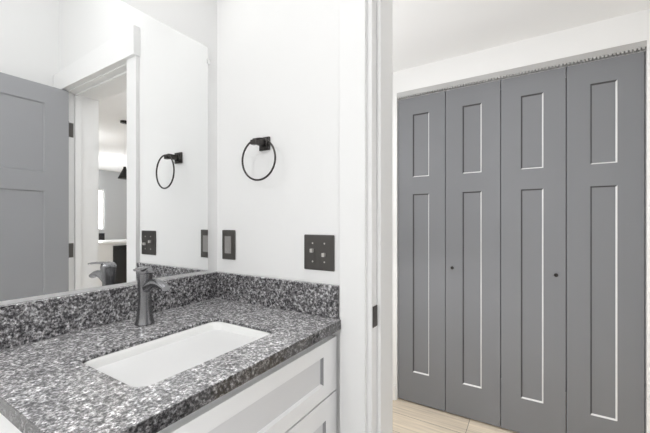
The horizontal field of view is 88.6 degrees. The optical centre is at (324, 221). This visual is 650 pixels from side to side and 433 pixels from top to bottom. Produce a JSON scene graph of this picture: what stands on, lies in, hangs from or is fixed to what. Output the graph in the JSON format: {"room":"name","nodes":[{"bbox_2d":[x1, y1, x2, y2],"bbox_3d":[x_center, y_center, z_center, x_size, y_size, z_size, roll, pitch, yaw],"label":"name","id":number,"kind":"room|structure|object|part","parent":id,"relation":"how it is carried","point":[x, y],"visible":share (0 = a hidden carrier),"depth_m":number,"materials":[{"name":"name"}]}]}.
{"room":"bathroom","nodes":[
{"label":"bathroom","id":0,"kind":"room"},
{"bbox_2d":[0,0,216,304],"bbox_3d":[-0.679,-0.285,1.078,0.120,2.950,3.520,0,0,32],"label":"wall","id":1,"kind":"structure","parent":0,"point":[195,19],"depth_m":1.31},
{"bbox_2d":[0,0,209,300],"bbox_3d":[-0.636,-0.247,1.025,0.008,0.875,0.685,0,0,32],"label":"mirror","id":2,"kind":"object","parent":1,"relation":"attached to","point":[104,103],"visible":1,"depth_m":0.97,"materials":[{"name":"clear glass"}]},
{"bbox_2d":[217,0,339,432],"bbox_3d":[-0.111,-0.285,1.252,0.660,2.950,0.175,0,0,32],"label":"wall","id":3,"kind":"structure","parent":0,"point":[278,61],"depth_m":1.19,"materials":[{"name":"white paint"}]},
{"bbox_2d":[222,230,234,259],"bbox_3d":[-0.380,0.090,1.310,0.072,0.116,0.010,0,0,32],"label":"outlet plate","id":4,"kind":"object","parent":3,"relation":"attached to","point":[228,236],"visible":1,"depth_m":1.30,"materials":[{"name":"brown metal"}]},
{"bbox_2d":[225,236,230,253],"bbox_3d":[-0.382,0.090,1.307,0.033,0.067,0.004,0,0,32],"label":"receptacle","id":5,"kind":"object","parent":4,"relation":"attached to","point":[227,238],"depth_m":1.31,"materials":[{"name":"grey plastic"}]},
{"bbox_2d":[241,136,275,180],"bbox_3d":[-0.219,-0.225,1.177,0.150,0.165,0.066,0,0,32],"label":"towel ring","id":6,"kind":"object","parent":3,"relation":"attached to","point":[264,143],"visible":1,"depth_m":1.17,"materials":[{"name":"black metal"}]},
{"bbox_2d":[304,234,334,271],"bbox_3d":[-0.023,0.100,1.083,0.117,0.116,0.018,0,0,32],"label":"switch plate","id":7,"kind":"object","parent":3,"relation":"attached to","point":[319,250],"visible":1,"depth_m":1.08,"materials":[{"name":"brown metal"}]},
{"bbox_2d":[367,0,392,432],"bbox_3d":[0.492,0.178,0.877,0.760,2.024,0.175,0,0,32],"label":"door jamb","id":8,"kind":"object","parent":3,"relation":"attached to","point":[379,12],"depth_m":1.03,"materials":[{"name":"white wood"}]},
{"bbox_2d":[373,305,376,327],"bbox_3d":[0.152,0.287,1.011,0.003,0.063,0.032,0,0,32],"label":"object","id":9,"kind":"object","parent":8,"relation":"attached to","point":[374,307],"depth_m":1.01,"materials":[{"name":"black metal"}]},
{"bbox_2d":[393,398,518,432],"bbox_3d":[3.198,1.216,1.518,6.240,0.050,4.120,0,0,32],"label":"floor","id":10,"kind":"structure","parent":0,"point":[408,416],"depth_m":1.98,"materials":[{"name":"brown wood"}]},
{"bbox_2d":[393,0,649,71],"bbox_3d":[3.212,-1.055,1.542,6.000,0.100,3.825,0,0,32],"label":"ceiling","id":11,"kind":"structure","parent":0,"point":[424,31],"depth_m":1.66,"materials":[{"name":"white paint"}]},
{"bbox_2d":[393,9,649,432],"bbox_3d":[1.006,-0.285,1.970,1.800,2.950,0.130,0,0,32],"label":"wall","id":12,"kind":"structure","parent":0,"point":[630,28],"depth_m":1.78,"materials":[{"name":"white paint"}]},
{"bbox_2d":[398,52,643,432],"bbox_3d":[1.007,0.182,1.908,1.216,1.992,0.062,0,0,32],"label":"closet","id":13,"kind":"object","parent":12,"relation":"attached to","point":[521,198],"visible":1,"depth_m":1.84,"materials":[{"name":"grey wood"}]},
{"bbox_3d":[0.627,0.182,2.163,0.301,1.992,0.030,0,0,32],"label":"bifold door","id":14,"kind":"part","parent":13,"relation":"part of","materials":[{"name":"grey paint"}]},
{"bbox_3d":[0.886,0.182,2.002,0.301,1.992,0.030,0,0,32],"label":"bifold door","id":15,"kind":"part","parent":13,"relation":"part of","materials":[{"name":"grey paint"}]},
{"bbox_3d":[1.145,0.182,1.841,0.301,1.992,0.030,0,0,32],"label":"bifold door","id":16,"kind":"part","parent":13,"relation":"part of","materials":[{"name":"grey paint"}]},
{"bbox_3d":[1.404,0.182,1.680,0.301,1.992,0.030,0,0,32],"label":"bifold door","id":17,"kind":"part","parent":13,"relation":"part of","materials":[{"name":"grey paint"}]},
{"bbox_2d":[397,40,646,99],"bbox_3d":[1.014,-0.838,1.919,1.228,0.044,0.049,0,0,32],"label":"track rail","id":18,"kind":"object","parent":12,"relation":"attached to","point":[636,47],"depth_m":1.82,"materials":[{"name":"white metal"}]},
{"bbox_3d":[-0.324,1.215,0.104,1.510,0.050,2.000,0,0,32],"label":"tile","id":19,"kind":"structure","parent":0,"visible":0},
{"bbox_2d":[0,266,340,432],"bbox_3d":[-0.381,0.660,0.889,0.585,1.060,0.723,0,0,32],"label":"vanity","id":20,"kind":"object","parent":19,"relation":"on","point":[211,352],"visible":1,"depth_m":0.82,"materials":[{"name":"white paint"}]},
{"bbox_2d":[133,266,169,325],"bbox_3d":[-0.504,0.216,0.954,0.136,0.172,0.075,0,0,32],"label":"faucet","id":21,"kind":"object","parent":20,"relation":"on","point":[144,274],"depth_m":0.97,"materials":[{"name":"grey metal"}]},
{"bbox_2d":[84,321,270,368],"bbox_3d":[-0.339,0.386,0.826,0.245,0.149,0.378,0,0,32],"label":"sink","id":22,"kind":"object","parent":20,"relation":"in","point":[194,345],"depth_m":0.86,"materials":[{"name":"white ceramic"}]},
{"bbox_3d":[2.759,-0.285,-0.532,4.580,2.950,0.175,0,0,32],"label":"wall","id":23,"kind":"structure","parent":0,"visible":0},
{"bbox_2d":[393,385,395,399],"bbox_3d":[1.904,1.143,-0.562,6.001,0.095,3.223,0,0,32],"label":"baseboard","id":24,"kind":"structure","parent":23,"relation":"attached to","point":[394,386],"depth_m":2.22,"materials":[{"name":"white paint"}]},
{"bbox_3d":[0.492,-1.296,0.877,0.760,0.927,0.175,0,0,32],"label":"wall","id":25,"kind":"structure","parent":0,"visible":0},
{"bbox_2d":[340,0,366,432],"bbox_3d":[0.487,0.115,0.870,0.936,2.151,0.225,0,0,32],"label":"door frame","id":26,"kind":"structure","parent":25,"relation":"in","point":[353,13],"depth_m":1.00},
{"bbox_3d":[0.487,0.115,0.870,0.936,2.151,0.225,0,0,32],"label":"casing trim","id":27,"kind":"part","parent":26,"relation":"part of","materials":[{"name":"white paint"}]}
]}

